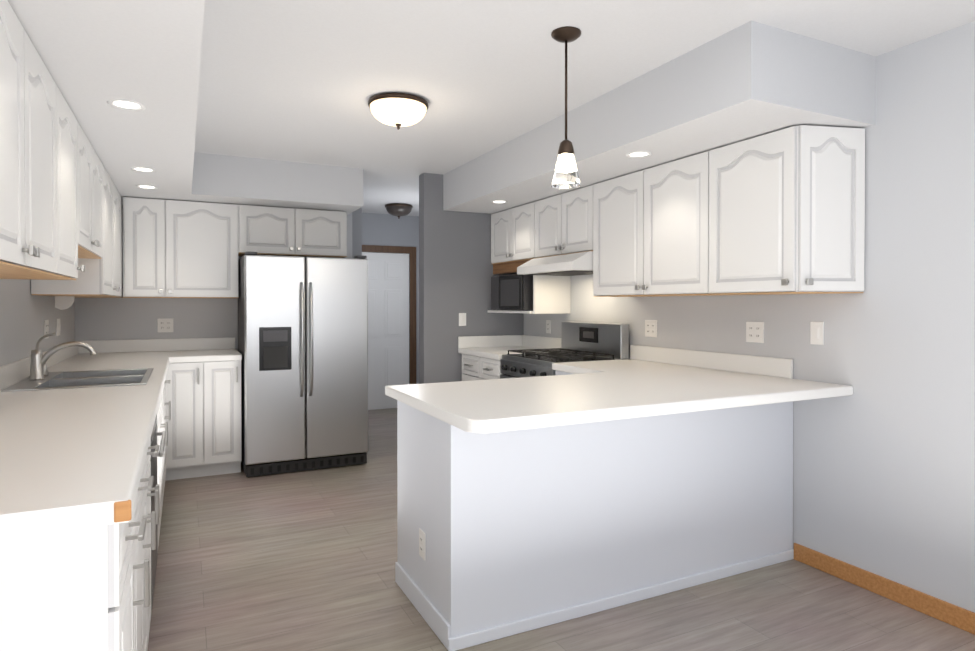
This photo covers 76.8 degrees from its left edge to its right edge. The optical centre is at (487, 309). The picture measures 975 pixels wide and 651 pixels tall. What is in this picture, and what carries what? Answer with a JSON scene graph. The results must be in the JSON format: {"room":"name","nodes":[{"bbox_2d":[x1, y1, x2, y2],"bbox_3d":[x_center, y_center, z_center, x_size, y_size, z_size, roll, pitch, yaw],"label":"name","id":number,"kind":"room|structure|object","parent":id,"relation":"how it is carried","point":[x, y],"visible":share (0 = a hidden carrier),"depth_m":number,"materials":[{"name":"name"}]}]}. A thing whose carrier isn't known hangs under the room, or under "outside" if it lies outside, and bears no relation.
{"room":"kitchen","nodes":[
{"label":"kitchen","id":0,"kind":"room"},
{"bbox_2d":[0,279,74,365],"bbox_3d":[-1.276,0.087,0.695,0.150,2.440,9.350,0,1,-26],"label":"wall","id":1,"kind":"structure","parent":0,"point":[24,313],"depth_m":3.30,"materials":[{"name":"paint"}]},
{"bbox_2d":[0,0,63,279],"bbox_3d":[-1.511,-0.477,1.729,0.339,0.700,1.010,0,1,-26],"label":"upper cabinet","id":2,"kind":"object","parent":1,"relation":"attached to","point":[61,222],"depth_m":1.85,"materials":[{"name":"white wood"}]},
{"bbox_2d":[0,341,79,388],"bbox_3d":[-2.245,0.309,2.862,0.020,0.100,4.299,0,1,-26],"label":"backsplash","id":3,"kind":"structure","parent":1,"relation":"attached to","point":[15,371],"depth_m":3.12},
{"bbox_2d":[0,92,83,283],"bbox_3d":[-1.847,-0.482,2.408,0.339,0.700,0.505,0,1,-26],"label":"upper cabinet","id":4,"kind":"object","parent":1,"relation":"attached to","point":[71,162],"depth_m":2.58,"materials":[{"name":"white wood"}]},
{"bbox_2d":[44,320,48,338],"bbox_3d":[-2.707,0.122,3.775,0.008,0.114,0.116,0,1,-26],"label":"electrical outlet","id":5,"kind":"object","parent":1,"relation":"attached to","point":[46,326],"visible":0.92,"depth_m":3.75,"materials":[{"name":"white plastic"}]},
{"bbox_2d":[56,319,60,335],"bbox_3d":[-2.883,0.119,4.134,0.011,0.114,0.116,0,1,-26],"label":"light switch","id":6,"kind":"object","parent":1,"relation":"attached to","point":[58,326],"visible":1,"depth_m":4.11,"materials":[{"name":"white plastic"}]},
{"bbox_2d":[31,168,122,299],"bbox_3d":[-2.635,-0.468,4.005,0.339,0.755,1.196,0,1,-26],"label":"upper cabinet","id":7,"kind":"object","parent":1,"relation":"attached to","point":[102,278],"depth_m":3.81,"materials":[{"name":"white wood"}]},
{"bbox_2d":[80,126,107,259],"bbox_3d":[-2.164,-0.565,3.051,0.339,0.545,0.930,0,1,-26],"label":"upper cabinet","id":8,"kind":"object","parent":1,"relation":"attached to","point":[95,230],"depth_m":3.20,"materials":[{"name":"white wood"}]},
{"bbox_2d":[0,349,167,540],"bbox_3d":[-1.961,0.381,2.994,0.646,0.045,4.314,0,1,-26],"label":"countertop","id":9,"kind":"structure","parent":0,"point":[70,458],"depth_m":1.65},
{"bbox_2d":[28,333,96,379],"bbox_3d":[-2.187,0.232,3.189,0.291,0.231,0.239,0,1,-26],"label":"faucet","id":10,"kind":"object","parent":9,"relation":"on","point":[38,365],"visible":1,"depth_m":3.08,"materials":[{"name":"silver metal"}]},
{"bbox_2d":[150,414,165,609],"bbox_3d":[-1.697,0.850,2.537,0.650,0.877,0.593,0,1,-26],"label":"dishwasher","id":11,"kind":"object","parent":9,"relation":"in","point":[153,460],"visible":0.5,"depth_m":2.60,"materials":[{"name":"grey metal"}]},
{"bbox_2d":[28,373,147,388],"bbox_3d":[-1.927,0.450,3.010,0.414,0.196,0.344,0,1,-26],"label":"sink","id":12,"kind":"object","parent":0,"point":[93,378],"depth_m":3.15,"materials":[{"name":"grey metal"}]},
{"bbox_2d":[48,365,151,376],"bbox_3d":[-2.095,0.447,3.350,0.414,0.196,0.344,0,1,-26],"label":"sink","id":13,"kind":"object","parent":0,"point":[127,368],"depth_m":3.53,"materials":[{"name":"grey metal"}]},
{"bbox_2d":[8,0,362,214],"bbox_3d":[-1.106,-0.996,2.889,2.105,0.310,5.250,0,1,-26],"label":"soffit","id":14,"kind":"structure","parent":0,"point":[95,55],"depth_m":2.51,"materials":[{"name":"paint"}]},
{"bbox_2d":[107,99,145,110],"bbox_3d":[-1.475,-0.836,2.513,0.136,0.004,0.136,0,1,-26],"label":"recessed light","id":15,"kind":"object","parent":14,"relation":"in","point":[123,104],"visible":1,"depth_m":2.51,"materials":[{"name":"white"}]},
{"bbox_2d":[130,167,155,171],"bbox_3d":[-2.082,-0.846,3.719,0.136,0.004,0.136,0,1,-26],"label":"recessed light","id":16,"kind":"object","parent":14,"relation":"in","point":[141,169],"visible":0.94,"depth_m":3.72,"materials":[{"name":"white"}]},
{"bbox_2d":[136,185,157,188],"bbox_3d":[-2.365,-0.850,4.271,0.136,0.004,0.136,0,1,-26],"label":"recessed light","id":17,"kind":"object","parent":14,"relation":"in","point":[146,187],"visible":0.96,"depth_m":4.28,"materials":[{"name":"white"}]},
{"bbox_2d":[168,349,241,364],"bbox_3d":[-2.257,0.365,4.894,0.506,0.045,0.645,0,1,-26],"label":"countertop","id":18,"kind":"structure","parent":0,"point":[175,356],"depth_m":4.69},
{"bbox_2d":[75,202,351,353],"bbox_3d":[-2.331,0.049,5.288,2.325,2.440,0.120,0,1,-26],"label":"wall","id":19,"kind":"structure","parent":0,"point":[115,318],"depth_m":5.03,"materials":[{"name":"paint"}]},
{"bbox_2d":[80,337,234,352],"bbox_3d":[-2.676,0.291,5.036,1.132,0.100,0.019,0,1,-26],"label":"backsplash","id":20,"kind":"structure","parent":19,"relation":"attached to","point":[144,345],"depth_m":5.01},
{"bbox_2d":[157,318,172,331],"bbox_3d":[-2.650,0.131,5.058,0.116,0.114,0.008,0,1,-26],"label":"electrical outlet","id":21,"kind":"object","parent":19,"relation":"attached to","point":[165,325],"visible":1,"depth_m":5.06,"materials":[{"name":"white plastic"}]},
{"bbox_2d":[122,197,346,297],"bbox_3d":[-2.056,-0.475,5.142,1.696,0.760,0.367,0,1,-26],"label":"upper cabinet","id":22,"kind":"object","parent":19,"relation":"attached to","point":[179,249],"visible":0.98,"depth_m":4.88,"materials":[{"name":"white wood"}]},
{"bbox_2d":[352,207,361,257],"bbox_3d":[-1.623,0.038,6.614,0.120,2.440,1.630,0,1,-26],"label":"wall","id":23,"kind":"structure","parent":0,"point":[356,232],"depth_m":5.88,"materials":[{"name":"paint"}]},
{"bbox_2d":[362,213,418,383],"bbox_3d":[-1.432,0.029,7.684,1.410,2.440,0.120,0,1,-26],"label":"wall","id":24,"kind":"structure","parent":0,"point":[385,230],"depth_m":7.76,"materials":[{"name":"paint"}]},
{"bbox_2d":[362,245,415,409],"bbox_3d":[-1.316,0.227,7.648,0.915,2.045,0.141,0,1,-26],"label":"door","id":25,"kind":"structure","parent":24,"relation":"attached to","point":[388,315],"depth_m":7.72,"materials":[{"name":"white wood"}]},
{"bbox_2d":[419,173,523,383],"bbox_3d":[-0.132,0.047,5.537,0.980,2.440,0.120,0,1,-26],"label":"wall","id":26,"kind":"structure","parent":0,"point":[456,274],"depth_m":5.37,"materials":[{"name":"paint"}]},
{"bbox_2d":[459,313,465,325],"bbox_3d":[-0.219,0.088,5.421,0.070,0.114,0.011,0,1,-26],"label":"light switch","id":27,"kind":"object","parent":26,"relation":"attached to","point":[462,319],"visible":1,"depth_m":5.42,"materials":[{"name":"white plastic"}]},
{"bbox_2d":[491,274,532,310],"bbox_3d":[0.313,-0.141,5.243,0.372,0.298,0.560,0,1,-26],"label":"microwave","id":28,"kind":"object","parent":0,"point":[514,292],"visible":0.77,"depth_m":5.04,"materials":[{"name":"black"}]},
{"bbox_2d":[147,408,974,650],"bbox_3d":[0.011,1.344,2.317,4.185,0.100,11.400,0,1,-26],"label":"floor","id":29,"kind":"structure","parent":0,"point":[305,560],"depth_m":2.75,"materials":[{"name":"brown wood"}]},
{"bbox_2d":[238,251,367,476],"bbox_3d":[-1.549,0.415,5.125,0.940,1.710,0.820,0,1,-26],"label":"refrigerator","id":30,"kind":"object","parent":29,"relation":"on","point":[303,336],"visible":0.96,"depth_m":4.79,"materials":[{"name":"silver metal"}]},
{"bbox_2d":[458,335,560,380],"bbox_3d":[0.201,0.755,5.202,0.675,1.030,0.777,0,1,-26],"label":"base cabinet","id":31,"kind":"object","parent":29,"relation":"on","point":[481,356],"visible":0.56,"depth_m":5.29,"materials":[{"name":"white wood"}]},
{"bbox_2d":[500,321,628,378],"bbox_3d":[0.519,0.688,4.498,0.688,1.175,0.754,0,1,-26],"label":"range","id":32,"kind":"object","parent":29,"relation":"on","point":[584,341],"visible":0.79,"depth_m":4.45,"materials":[{"name":"silver metal"}]},
{"bbox_2d":[385,345,852,650],"bbox_3d":[0.483,0.772,3.169,1.970,1.030,1.587,0,1,-26],"label":"kitchen peninsula","id":33,"kind":"object","parent":29,"relation":"on","point":[569,491],"visible":1,"depth_m":2.65,"materials":[{"name":"white painted panel"},{"name":"white laminate"}]},
{"bbox_2d":[419,528,425,560],"bbox_3d":[-0.276,0.992,2.596,0.008,0.114,0.070,0,1,-26],"label":"outlet","id":34,"kind":"object","parent":33,"relation":"attached to","point":[422,543],"visible":1,"depth_m":2.58,"materials":[{"name":"white plastic"}]},
{"bbox_2d":[194,0,974,215],"bbox_3d":[0.011,-1.196,2.296,4.185,0.100,11.400,0,1,-26],"label":"ceiling","id":35,"kind":"structure","parent":0,"point":[301,81],"depth_m":2.83,"materials":[{"name":"paint"}]},
{"bbox_2d":[368,93,427,129],"bbox_3d":[-0.495,-1.077,3.419,0.334,0.157,0.334,0,1,-26],"label":"ceiling light","id":36,"kind":"object","parent":35,"relation":"attached to","point":[398,110],"visible":1,"depth_m":3.31,"materials":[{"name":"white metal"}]},
{"bbox_2d":[385,203,412,218],"bbox_3d":[-1.006,-1.107,6.981,0.314,0.157,0.314,0,1,-26],"label":"light","id":37,"kind":"object","parent":35,"relation":"attached to","point":[398,210],"visible":1,"depth_m":6.88,"materials":[{"name":"brown metal"}]},
{"bbox_2d":[551,26,580,188],"bbox_3d":[0.327,-0.831,2.556,0.124,0.635,0.124,0,1,-26],"label":"pendant light","id":38,"kind":"object","parent":35,"relation":"hanging from","point":[566,175],"visible":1,"depth_m":2.53,"materials":[{"name":"white glass"}]},
{"bbox_2d":[443,21,875,213],"bbox_3d":[0.691,-1.006,4.067,0.800,0.310,3.230,0,1,-26],"label":"soffit","id":39,"kind":"structure","parent":0,"point":[748,80],"depth_m":2.84,"materials":[{"name":"paint"}]},
{"bbox_2d":[491,200,507,203],"bbox_3d":[0.093,-0.856,4.894,0.136,0.004,0.136,0,1,-26],"label":"recessed light","id":40,"kind":"object","parent":39,"relation":"in","point":[498,201],"visible":1,"depth_m":4.89,"materials":[{"name":"white"}]},
{"bbox_2d":[626,151,651,157],"bbox_3d":[0.824,-0.843,3.347,0.136,0.004,0.136,0,1,-26],"label":"recessed light","id":41,"kind":"object","parent":39,"relation":"in","point":[640,154],"visible":1,"depth_m":3.35,"materials":[{"name":"white"}]},
{"bbox_2d":[524,21,974,612],"bbox_3d":[1.686,0.067,3.134,0.150,2.440,11.100,0,1,-26],"label":"wall","id":42,"kind":"structure","parent":0,"point":[884,469],"depth_m":2.72,"materials":[{"name":"paint"}]},
{"bbox_2d":[491,203,531,264],"bbox_3d":[0.351,-0.633,5.266,0.339,0.445,0.775,0,1,-26],"label":"upper cabinet","id":43,"kind":"object","parent":42,"relation":"attached to","point":[511,229],"depth_m":5.17,"materials":[{"name":"white wood"}]},
{"bbox_2d":[546,320,550,333],"bbox_3d":[0.524,0.149,5.305,0.008,0.114,0.070,0,1,-26],"label":"electrical outlet","id":44,"kind":"object","parent":42,"relation":"attached to","point":[548,326],"visible":1,"depth_m":5.30,"materials":[{"name":"white plastic"}]},
{"bbox_2d":[532,186,587,258],"bbox_3d":[0.693,-0.627,4.574,0.339,0.445,0.770,0,1,-26],"label":"upper cabinet","id":45,"kind":"object","parent":42,"relation":"attached to","point":[559,222],"depth_m":4.50,"materials":[{"name":"white wood"}]},
{"bbox_2d":[517,251,592,275],"bbox_3d":[0.621,-0.331,4.540,0.500,0.132,0.760,0,1,-26],"label":"range hood","id":46,"kind":"object","parent":45,"relation":"attached to","point":[575,264],"visible":0.74,"depth_m":4.35,"materials":[{"name":"white metal"}]},
{"bbox_2d":[588,152,703,296],"bbox_3d":[1.090,-0.466,3.772,0.339,0.754,1.020,0,1,-26],"label":"upper cabinet","id":47,"kind":"object","parent":42,"relation":"attached to","point":[646,227],"depth_m":3.65,"materials":[{"name":"white wood"}]},
{"bbox_2d":[645,320,656,336],"bbox_3d":[1.100,0.129,4.139,0.008,0.114,0.116,0,1,-26],"label":"electrical outlet","id":48,"kind":"object","parent":42,"relation":"attached to","point":[650,328],"visible":1,"depth_m":4.13,"materials":[{"name":"white plastic"}]},
{"bbox_2d":[746,322,763,342],"bbox_3d":[1.472,0.125,3.386,0.008,0.114,0.116,0,1,-26],"label":"electrical outlet","id":49,"kind":"object","parent":42,"relation":"attached to","point":[754,332],"visible":1,"depth_m":3.38,"materials":[{"name":"white plastic"}]},
{"bbox_2d":[704,125,864,295],"bbox_3d":[1.453,-0.460,3.036,0.339,0.754,0.623,0,1,-26],"label":"upper cabinet","id":50,"kind":"object","parent":42,"relation":"attached to","point":[780,212],"depth_m":2.83,"materials":[{"name":"white wood"}]},
{"bbox_2d":[810,322,823,344],"bbox_3d":[1.635,0.118,3.053,0.011,0.114,0.070,0,1,-26],"label":"light switch","id":51,"kind":"object","parent":42,"relation":"attached to","point":[816,333],"visible":1,"depth_m":3.05,"materials":[{"name":"white plastic"}]},
{"bbox_2d":[794,543,974,634],"bbox_3d":[2.792,1.265,0.718,0.014,0.085,5.470,0,1,-26],"label":"baseboard","id":52,"kind":"structure","parent":42,"relation":"attached to","point":[944,611],"depth_m":2.73,"materials":[{"name":"brown wood"}]}
]}

